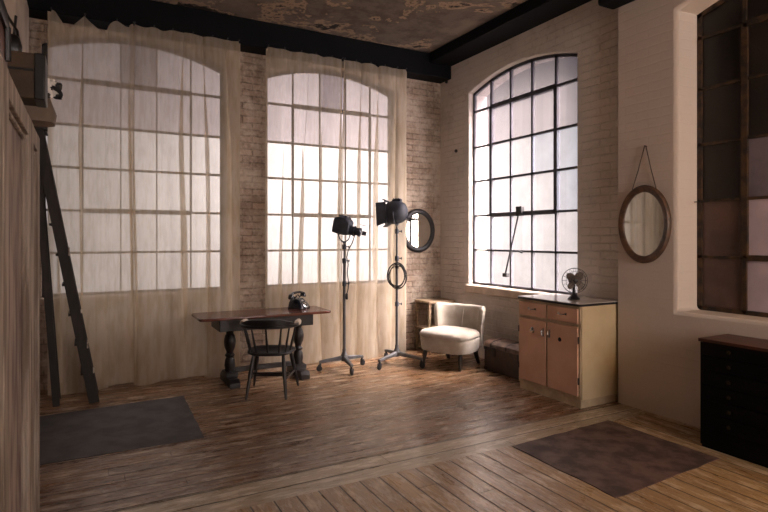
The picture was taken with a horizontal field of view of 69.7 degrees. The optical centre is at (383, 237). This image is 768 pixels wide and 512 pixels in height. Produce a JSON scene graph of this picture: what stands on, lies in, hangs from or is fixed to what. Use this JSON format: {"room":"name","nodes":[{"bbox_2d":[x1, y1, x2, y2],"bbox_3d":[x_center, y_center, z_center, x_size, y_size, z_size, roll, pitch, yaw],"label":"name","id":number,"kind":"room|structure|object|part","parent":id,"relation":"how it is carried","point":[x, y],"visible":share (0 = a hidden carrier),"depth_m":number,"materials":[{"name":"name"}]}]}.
{"room":"photo studio loft","nodes":[
{"label":"photo studio loft","id":0,"kind":"room"},
{"bbox_2d":[29,17,440,389],"bbox_3d":[-1.572,-0.485,6.576,5.410,3.970,0.300,0,0,-28],"label":"wall","id":1,"kind":"structure","parent":0,"point":[423,104],"depth_m":6.49,"materials":[{"name":"brick"}]},
{"bbox_2d":[42,43,46,297],"bbox_3d":[-2.657,-0.767,5.976,1.812,2.744,0.050,0,0,-28],"label":"window","id":2,"kind":"structure","parent":1,"relation":"in","point":[44,43],"depth_m":5.54,"materials":[{"name":"metal"}]},
{"bbox_2d":[47,7,133,395],"bbox_3d":[-2.849,-0.336,5.384,0.749,3.668,0.100,0,0,-28],"label":"curtain","id":3,"kind":"object","parent":1,"relation":"hanging from","point":[90,143],"visible":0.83,"depth_m":5.37,"materials":[{"name":"fabric"}]},
{"bbox_2d":[133,22,239,385],"bbox_3d":[-2.060,-0.334,5.814,1.075,3.671,0.102,0,0,-28],"label":"curtain","id":4,"kind":"object","parent":1,"relation":"hanging from","point":[186,125],"visible":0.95,"depth_m":5.78,"materials":[{"name":"fabric"}]},
{"bbox_2d":[27,0,450,83],"bbox_3d":[-1.438,-2.300,6.330,5.210,0.300,0.260,0,0,-28],"label":"ceiling beam","id":5,"kind":"structure","parent":1,"relation":"attached to","point":[255,36],"depth_m":6.11,"materials":[{"name":"black wood"}]},
{"bbox_2d":[265,44,343,370],"bbox_3d":[-0.918,-0.336,6.437,0.951,3.669,0.108,0,0,-28],"label":"curtain","id":6,"kind":"object","parent":1,"relation":"hanging from","point":[303,110],"visible":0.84,"depth_m":6.41,"materials":[{"name":"fabric"}]},
{"bbox_2d":[342,76,342,123],"bbox_3d":[-0.658,-0.767,7.061,1.802,2.744,0.050,0,0,-28],"label":"window","id":7,"kind":"structure","parent":1,"relation":"in","point":[342,76],"depth_m":7.13,"materials":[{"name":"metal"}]},
{"bbox_2d":[341,58,406,359],"bbox_3d":[-0.113,-0.337,6.871,0.914,3.666,0.105,0,0,-28],"label":"curtain","id":8,"kind":"object","parent":1,"relation":"hanging from","point":[373,170],"visible":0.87,"depth_m":6.82,"materials":[{"name":"fabric"}]},
{"bbox_2d":[406,209,434,251],"bbox_3d":[0.470,-0.100,7.489,0.534,0.594,0.044,0,0,-28],"label":"round mirror","id":9,"kind":"object","parent":1,"relation":"attached to","point":[420,231],"visible":0.86,"depth_m":7.49,"materials":[{"name":"metal"}]},
{"bbox_3d":[0.465,-0.100,7.498,0.404,0.459,0.012,0,0,-28],"label":"glass","id":10,"kind":"part","parent":9,"relation":"part of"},
{"bbox_2d":[153,0,526,52],"bbox_3d":[0.784,-2.500,2.235,5.510,0.100,9.880,0,0,-28],"label":"ceiling","id":11,"kind":"structure","parent":0,"point":[426,26],"depth_m":6.04,"materials":[{"name":"brown paint"}]},
{"bbox_2d":[40,348,767,511],"bbox_3d":[0.784,1.500,2.235,5.410,0.001,9.780,0,0,-28],"label":"floor","id":12,"kind":"structure","parent":0,"point":[401,436],"depth_m":3.83,"materials":[{"name":"brown wood"}]},
{"bbox_2d":[0,53,39,511],"bbox_3d":[-1.370,0.500,1.492,0.615,2.000,2.130,0,0,-28],"label":"wardrobe","id":13,"kind":"object","parent":12,"relation":"on","point":[19,139],"visible":1,"depth_m":1.96,"materials":[{"name":"brown wood"}]},
{"bbox_3d":[-0.808,0.458,1.069,0.030,1.845,0.790,0,0,-28],"label":"door","id":14,"kind":"part","parent":13,"relation":"part of","materials":[{"name":"brown wood"}]},
{"bbox_2d":[0,0,10,67],"bbox_3d":[-1.207,-0.646,1.541,0.262,0.290,0.357,0,0,-28],"label":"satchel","id":15,"kind":"object","parent":13,"relation":"on","point":[5,30],"visible":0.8,"depth_m":1.64,"materials":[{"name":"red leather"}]},
{"bbox_3d":[-1.212,0.436,1.785,0.012,1.648,0.615,0,0,-28],"label":"panel","id":16,"kind":"part","parent":13,"relation":"part of","materials":[{"name":"brown wood"}]},
{"bbox_3d":[-1.200,0.458,1.792,0.030,1.845,0.825,0,0,-28],"label":"door","id":17,"kind":"part","parent":13,"relation":"part of","materials":[{"name":"brown wood"}]},
{"bbox_3d":[-1.203,0.436,1.791,0.016,1.648,0.615,0,0,-28],"label":"moulding","id":18,"kind":"part","parent":13,"relation":"part of","materials":[{"name":"brown wood"}]},
{"bbox_2d":[8,50,47,107],"bbox_3d":[-1.470,-0.583,1.921,0.499,0.168,0.187,0,0,-28],"label":"suitcase","id":19,"kind":"object","parent":13,"relation":"on","point":[28,72],"visible":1,"depth_m":1.98,"materials":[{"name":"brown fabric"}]},
{"bbox_2d":[7,12,21,51],"bbox_3d":[-1.401,-0.774,2.003,0.142,0.215,0.070,0,0,-38],"label":"handbag","id":20,"kind":"object","parent":19,"relation":"on","point":[16,45],"visible":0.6,"depth_m":2.02,"materials":[{"name":"black leather"}]},
{"bbox_3d":[-1.513,0.436,2.362,0.016,1.648,0.245,0,0,-28],"label":"moulding","id":21,"kind":"part","parent":13,"relation":"part of","materials":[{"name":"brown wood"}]},
{"bbox_3d":[-1.510,0.458,2.363,0.030,1.845,0.445,0,0,-28],"label":"panel","id":22,"kind":"part","parent":13,"relation":"part of","materials":[{"name":"brown wood"}]},
{"bbox_2d":[12,15,62,126],"bbox_3d":[-1.554,-0.731,2.407,0.267,0.461,0.166,0,0,-28],"label":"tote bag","id":23,"kind":"object","parent":13,"relation":"on","point":[40,117],"visible":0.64,"depth_m":2.39,"materials":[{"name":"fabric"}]},
{"bbox_2d":[34,45,98,406],"bbox_3d":[-2.921,-0.097,5.034,0.566,3.207,0.375,0,0,-28],"label":"stepladder","id":24,"kind":"object","parent":12,"relation":"on","point":[48,189],"visible":0.85,"depth_m":4.89,"materials":[{"name":"brown wood"}]},
{"bbox_3d":[-2.982,-1.320,4.856,0.030,0.760,0.030,0,0,-28],"label":"hand post","id":25,"kind":"part","parent":24,"relation":"part of","materials":[{"name":"brown wood"}]},
{"bbox_3d":[-2.987,0.300,4.864,0.218,2.403,0.036,0,0,-36],"label":"leg","id":26,"kind":"part","parent":24,"relation":"part of","materials":[{"name":"brown wood"}]},
{"bbox_3d":[-3.106,0.300,5.084,0.218,2.403,0.036,0,0,-36],"label":"leg","id":27,"kind":"part","parent":24,"relation":"part of","materials":[{"name":"brown wood"}]},
{"bbox_3d":[-2.968,0.275,5.165,0.531,2.464,0.042,0,0,-38],"label":"rail","id":28,"kind":"part","parent":24,"relation":"part of","materials":[{"name":"brown wood"}]},
{"bbox_2d":[40,396,203,464],"bbox_3d":[-2.213,1.497,4.358,1.378,0.004,1.223,0,0,-28],"label":"floor mat","id":29,"kind":"object","parent":12,"relation":"on","point":[74,435],"visible":0.8,"depth_m":4.33,"materials":[{"name":"grey fabric"}]},
{"bbox_2d":[192,306,330,388],"bbox_3d":[-1.288,1.143,5.854,1.380,0.715,0.524,0,0,-28],"label":"table","id":30,"kind":"object","parent":12,"relation":"on","point":[228,322],"visible":0.79,"depth_m":5.73,"materials":[{"name":"brown wood"}]},
{"bbox_3d":[-1.187,0.875,5.667,0.500,0.088,0.014,0,0,-28],"label":"drawer","id":31,"kind":"part","parent":30,"relation":"part of","materials":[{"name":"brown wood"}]},
{"bbox_2d":[288,291,309,309],"bbox_3d":[-0.944,0.689,6.150,0.207,0.193,0.311,0,0,24],"label":"telephone","id":32,"kind":"object","parent":30,"relation":"on","point":[299,303],"visible":1,"depth_m":6.08,"materials":[{"name":"black plastic"}]},
{"bbox_2d":[240,319,300,399],"bbox_3d":[-1.095,1.127,5.335,0.582,0.753,0.554,0,0,0],"label":"chair","id":33,"kind":"object","parent":12,"relation":"on","point":[267,350],"visible":1,"depth_m":5.17,"materials":[{"name":"black wood"}]},
{"bbox_3d":[-1.256,1.305,5.156,0.039,0.397,0.143,0,0,24],"label":"leg","id":34,"kind":"part","parent":33,"relation":"part of","materials":[{"name":"black wood"}]},
{"bbox_3d":[-1.287,1.304,5.543,0.039,0.398,0.151,0,0,-29],"label":"leg","id":35,"kind":"part","parent":33,"relation":"part of","materials":[{"name":"black wood"}]},
{"bbox_3d":[-1.094,0.828,5.229,0.568,0.037,0.343,0,0,0],"label":"arm rail","id":36,"kind":"part","parent":33,"relation":"part of","materials":[{"name":"black wood"}]},
{"bbox_3d":[-1.095,1.095,5.361,0.464,0.039,0.422,0,0,0],"label":"seat","id":37,"kind":"part","parent":33,"relation":"part of","materials":[{"name":"black wood"}]},
{"bbox_3d":[-0.930,1.305,5.159,0.039,0.397,0.143,0,0,-25],"label":"leg","id":38,"kind":"part","parent":33,"relation":"part of","materials":[{"name":"black wood"}]},
{"bbox_3d":[-0.905,1.304,5.547,0.039,0.398,0.151,0,0,28],"label":"leg","id":39,"kind":"part","parent":33,"relation":"part of","materials":[{"name":"black wood"}]},
{"bbox_2d":[316,243,364,375],"bbox_3d":[-0.407,0.779,6.191,0.629,1.442,0.432,0,0,-28],"label":"stand","id":40,"kind":"object","parent":12,"relation":"on","point":[344,356],"visible":1,"depth_m":6.27,"materials":[{"name":"grey paint"}]},
{"bbox_3d":[-0.593,1.369,6.238,0.284,0.079,0.052,0,0,-18],"label":"leg","id":41,"kind":"part","parent":40,"relation":"part of","materials":[{"name":"grey paint"}]},
{"bbox_3d":[-0.401,1.369,6.147,0.052,0.079,0.284,0,0,-20],"label":"leg","id":42,"kind":"part","parent":40,"relation":"part of","materials":[{"name":"grey paint"}]},
{"bbox_2d":[332,215,365,242],"bbox_3d":[-0.393,-0.103,6.267,0.381,0.326,0.221,0,0,17],"label":"spotlight","id":43,"kind":"object","parent":40,"relation":"on","point":[342,224],"visible":1,"depth_m":6.21,"materials":[{"name":"black metal"}]},
{"bbox_2d":[346,235,354,299],"bbox_3d":[-0.382,0.299,6.261,0.110,0.802,0.027,0,0,5],"label":"cable","id":44,"kind":"object","parent":43,"relation":"hanging from","point":[354,235],"visible":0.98,"depth_m":6.26,"materials":[{"name":"black rubber"}]},
{"bbox_3d":[-0.351,1.369,6.392,0.052,0.079,0.284,0,0,44],"label":"leg","id":45,"kind":"part","parent":40,"relation":"part of","materials":[{"name":"grey paint"}]},
{"bbox_2d":[377,226,424,369],"bbox_3d":[0.077,0.680,6.513,0.536,1.640,0.695,0,0,-28],"label":"stand","id":46,"kind":"object","parent":12,"relation":"on","point":[396,352],"visible":1,"depth_m":6.51,"materials":[{"name":"grey paint"}]},
{"bbox_3d":[0.047,1.369,6.391,0.052,0.079,0.333,0,0,38],"label":"leg","id":47,"kind":"part","parent":46,"relation":"part of","materials":[{"name":"grey paint"}]},
{"bbox_2d":[376,198,415,226],"bbox_3d":[0.164,-0.298,6.524,0.452,0.343,0.326,0,0,20],"label":"spotlight","id":48,"kind":"object","parent":46,"relation":"on","point":[395,211],"visible":1,"depth_m":6.44,"materials":[{"name":"black metal"}]},
{"bbox_3d":[-0.042,-0.282,6.447,0.117,0.285,0.006,0,0,9],"label":"barn door","id":49,"kind":"part","parent":48,"relation":"part of","materials":[{"name":"black metal"}]},
{"bbox_3d":[0.059,-0.300,6.562,0.030,0.271,0.268,0,0,20],"label":"door frame","id":50,"kind":"part","parent":48,"relation":"part of","materials":[{"name":"black metal"}]},
{"bbox_2d":[387,262,406,288],"bbox_3d":[0.153,0.446,6.502,0.242,0.320,0.063,0,0,1],"label":"cable","id":51,"kind":"object","parent":46,"relation":"hanging from","point":[396,263],"visible":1,"depth_m":6.48,"materials":[{"name":"black rubber"}]},
{"bbox_3d":[0.301,1.369,6.438,0.333,0.079,0.052,0,0,32],"label":"leg","id":52,"kind":"part","parent":46,"relation":"part of","materials":[{"name":"grey paint"}]},
{"bbox_2d":[415,298,454,352],"bbox_3d":[0.684,1.165,7.408,0.420,0.670,0.360,0,0,-28],"label":"stand","id":53,"kind":"object","parent":12,"relation":"on","point":[429,301],"visible":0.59,"depth_m":7.40,"materials":[{"name":"brown wood"}]},
{"bbox_3d":[0.450,1.180,7.452,0.030,0.640,0.030,0,0,-28],"label":"post","id":54,"kind":"part","parent":53,"relation":"part of","materials":[{"name":"brown wood"}]},
{"bbox_3d":[0.593,1.180,7.188,0.030,0.640,0.030,0,0,-28],"label":"post","id":55,"kind":"part","parent":53,"relation":"part of","materials":[{"name":"brown wood"}]},
{"bbox_2d":[420,302,485,371],"bbox_3d":[0.814,1.150,6.537,0.691,0.700,0.666,0,0,39],"label":"armchair","id":56,"kind":"object","parent":12,"relation":"on","point":[458,330],"visible":0.98,"depth_m":6.44,"materials":[{"name":"beige fabric"}]},
{"bbox_3d":[0.487,1.382,6.508,0.057,0.172,0.066,0,0,39],"label":"leg","id":57,"kind":"part","parent":56,"relation":"part of","materials":[{"name":"black wood"}]},
{"bbox_2d":[420,326,479,340],"bbox_3d":[0.789,1.115,6.506,0.666,0.090,0.587,0,0,39],"label":"seat cushion","id":58,"kind":"object","parent":56,"relation":"on","point":[437,333],"depth_m":6.34,"materials":[{"name":"beige fabric"}]},
{"bbox_3d":[0.795,1.232,6.514,0.658,0.165,0.580,0,0,39],"label":"seat","id":59,"kind":"part","parent":56,"relation":"part of","materials":[{"name":"beige fabric"}]},
{"bbox_3d":[0.949,1.040,6.708,0.691,0.480,0.230,0,0,39],"label":"backrest","id":60,"kind":"part","parent":56,"relation":"part of","materials":[{"name":"beige fabric"}]},
{"bbox_3d":[0.858,1.382,6.212,0.057,0.172,0.066,0,0,39],"label":"leg","id":61,"kind":"part","parent":56,"relation":"part of","materials":[{"name":"black wood"}]},
{"bbox_3d":[1.104,1.400,6.579,0.050,0.200,0.113,0,0,39],"label":"leg","id":62,"kind":"part","parent":56,"relation":"part of","materials":[{"name":"black wood"}]},
{"bbox_2d":[484,337,518,379],"bbox_3d":[1.462,1.323,6.055,0.332,0.354,0.762,0,0,-28],"label":"trunk","id":63,"kind":"object","parent":12,"relation":"on","point":[501,354],"visible":0.56,"depth_m":6.06,"materials":[{"name":"brown leather"}]},
{"bbox_3d":[1.465,1.194,6.057,0.325,0.080,0.762,0,0,-28],"label":"lid","id":64,"kind":"part","parent":63,"relation":"part of","materials":[{"name":"brown leather"}]},
{"bbox_2d":[518,293,617,408],"bbox_3d":[1.746,1.040,5.288,0.574,0.921,0.810,0,0,-28],"label":"base cabinet","id":65,"kind":"object","parent":12,"relation":"on","point":[568,349],"visible":0.96,"depth_m":5.01,"materials":[{"name":"yellow paint"}]},
{"bbox_3d":[1.440,0.692,5.339,0.018,0.128,0.355,0,0,-28],"label":"drawer","id":66,"kind":"part","parent":65,"relation":"part of","materials":[{"name":"pink paint"}]},
{"bbox_3d":[1.440,1.090,5.339,0.018,0.606,0.355,0,0,-28],"label":"door","id":67,"kind":"part","parent":65,"relation":"part of","materials":[{"name":"pink paint"}]},
{"bbox_3d":[1.541,1.014,5.177,0.014,0.831,0.780,0,0,-28],"label":"frame","id":68,"kind":"part","parent":65,"relation":"part of","materials":[{"name":"beige paint"}]},
{"bbox_3d":[1.622,0.692,5.003,0.018,0.128,0.355,0,0,-28],"label":"drawer","id":69,"kind":"part","parent":65,"relation":"part of","materials":[{"name":"pink paint"}]},
{"bbox_3d":[1.622,1.090,5.003,0.018,0.606,0.355,0,0,-28],"label":"door","id":70,"kind":"part","parent":65,"relation":"part of","materials":[{"name":"pink paint"}]},
{"bbox_2d":[519,293,617,304],"bbox_3d":[1.759,0.581,5.295,0.533,0.004,0.798,0,0,-28],"label":"countertop","id":71,"kind":"structure","parent":65,"relation":"on","point":[557,297],"depth_m":5.19,"materials":[{"name":"black stone"}]},
{"bbox_2d":[562,268,587,299],"bbox_3d":[1.798,0.430,5.222,0.241,0.298,0.171,0,0,3],"label":"desk fan","id":72,"kind":"object","parent":71,"relation":"on","point":[573,279],"visible":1,"depth_m":5.18,"materials":[{"name":"metal"}]},
{"bbox_3d":[1.756,0.366,5.182,0.082,0.076,0.025,0,0,17],"label":"blade","id":73,"kind":"part","parent":72,"relation":"part of","materials":[{"name":"brown metal"}]},
{"bbox_3d":[1.762,0.443,5.177,0.079,0.080,0.023,0,0,-12],"label":"blade","id":74,"kind":"part","parent":72,"relation":"part of","materials":[{"name":"brown metal"}]},
{"bbox_3d":[1.830,0.359,5.174,0.079,0.080,0.023,0,0,17],"label":"blade","id":75,"kind":"part","parent":72,"relation":"part of","materials":[{"name":"brown metal"}]},
{"bbox_3d":[1.837,0.436,5.178,0.082,0.076,0.025,0,0,-11],"label":"blade","id":76,"kind":"part","parent":72,"relation":"part of","materials":[{"name":"brown metal"}]},
{"bbox_2d":[513,420,719,497],"bbox_3d":[1.592,1.497,3.850,1.096,0.004,0.950,0,0,-28],"label":"floor mat","id":77,"kind":"object","parent":12,"relation":"on","point":[619,460],"visible":1,"depth_m":3.77,"materials":[{"name":"brown fabric"}]},
{"bbox_2d":[698,334,767,467],"bbox_3d":[2.636,1.110,3.652,0.393,0.780,0.925,0,0,-28],"label":"dresser","id":78,"kind":"object","parent":12,"relation":"on","point":[733,368],"visible":1,"depth_m":3.77,"materials":[{"name":"black wood"}]},
{"bbox_3d":[2.492,1.300,3.574,0.014,0.094,0.855,0,0,-28],"label":"drawer","id":79,"kind":"part","parent":78,"relation":"part of","materials":[{"name":"black wood"}]},
{"bbox_3d":[2.492,1.197,3.574,0.014,0.094,0.855,0,0,-28],"label":"drawer","id":80,"kind":"part","parent":78,"relation":"part of","materials":[{"name":"black wood"}]},
{"bbox_3d":[2.492,1.094,3.574,0.014,0.094,0.855,0,0,-28],"label":"drawer","id":81,"kind":"part","parent":78,"relation":"part of","materials":[{"name":"black wood"}]},
{"bbox_3d":[2.492,0.991,3.574,0.014,0.094,0.855,0,0,-28],"label":"drawer","id":82,"kind":"part","parent":78,"relation":"part of","materials":[{"name":"black wood"}]},
{"bbox_3d":[2.492,0.888,3.574,0.014,0.094,0.855,0,0,-28],"label":"drawer","id":83,"kind":"part","parent":78,"relation":"part of","materials":[{"name":"black wood"}]},
{"bbox_3d":[2.492,0.785,3.574,0.014,0.094,0.855,0,0,-28],"label":"drawer","id":84,"kind":"part","parent":78,"relation":"part of","materials":[{"name":"black wood"}]},
{"bbox_2d":[441,0,617,358],"bbox_3d":[1.632,-0.485,6.449,0.300,3.970,2.980,0,0,-28],"label":"wall","id":85,"kind":"structure","parent":0,"point":[589,30],"depth_m":6.01,"materials":[{"name":"white brick"}]},
{"bbox_2d":[465,284,552,299],"bbox_3d":[1.543,0.645,6.298,0.150,0.100,1.860,0,0,-28],"label":"trim","id":86,"kind":"structure","parent":85,"relation":"attached to","point":[511,293],"depth_m":6.50,"materials":[{"name":"paint"}]},
{"bbox_2d":[429,0,591,65],"bbox_3d":[1.404,-2.385,6.177,0.360,0.130,2.720,0,0,-28],"label":"trim","id":87,"kind":"structure","parent":85,"relation":"attached to","point":[529,14],"depth_m":6.16,"materials":[{"name":"black wood"}]},
{"bbox_2d":[473,53,576,294],"bbox_3d":[1.555,-0.717,6.359,0.150,2.644,1.806,0,0,-28],"label":"window","id":88,"kind":"structure","parent":85,"relation":"in","point":[533,97],"depth_m":6.31,"materials":[{"name":"metal"}]},
{"bbox_3d":[1.507,0.046,6.423,0.264,0.823,0.080,0,0,40],"label":"stay rod","id":89,"kind":"part","parent":88,"relation":"part of","materials":[{"name":"metal"}]},
{"bbox_2d":[618,0,767,427],"bbox_3d":[3.881,-0.485,2.220,0.400,3.970,6.600,0,0,-28],"label":"wall","id":90,"kind":"structure","parent":0,"point":[661,323],"depth_m":4.63,"materials":[{"name":"beige paint"}]},
{"bbox_2d":[598,0,634,9],"bbox_3d":[3.609,-2.268,2.072,0.220,0.365,6.700,0,0,-28],"label":"trim","id":91,"kind":"structure","parent":90,"relation":"attached to","point":[611,4],"depth_m":4.91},
{"bbox_2d":[618,145,671,262],"bbox_3d":[2.247,-0.290,4.775,0.036,1.019,0.508,0,0,-28],"label":"oval mirror","id":92,"kind":"object","parent":90,"relation":"attached to","point":[644,222],"visible":1,"depth_m":4.76,"materials":[{"name":"brown wood"}]},
{"bbox_3d":[2.248,-0.120,4.776,0.001,0.574,0.404,0,0,-28],"label":"glass","id":93,"kind":"part","parent":92,"relation":"part of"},
{"bbox_3d":[2.248,-0.595,4.776,0.016,0.403,0.259,0,0,-28],"label":"cord","id":94,"kind":"part","parent":92,"relation":"part of","materials":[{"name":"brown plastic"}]},
{"bbox_3d":[2.245,-0.120,4.774,0.032,0.678,0.508,0,0,-28],"label":"frame","id":95,"kind":"part","parent":92,"relation":"part of","materials":[{"name":"brown wood"}]},
{"bbox_2d":[697,0,767,317],"bbox_3d":[3.097,-0.717,3.812,0.050,2.642,1.893,0,0,-28],"label":"window","id":96,"kind":"structure","parent":90,"relation":"in","point":[732,35],"depth_m":4.39,"materials":[{"name":"metal"}]},
{"label":"wall","id":97,"kind":"structure","parent":0,"visible":0},
{"bbox_2d":[4,0,28,52],"bbox_3d":[-3.223,-0.325,4.566,0.390,3.650,1.100,0,0,-28],"label":"trim","id":98,"kind":"structure","parent":97,"relation":"attached to","point":[19,8],"depth_m":4.54,"materials":[{"name":"paint"}]}
]}

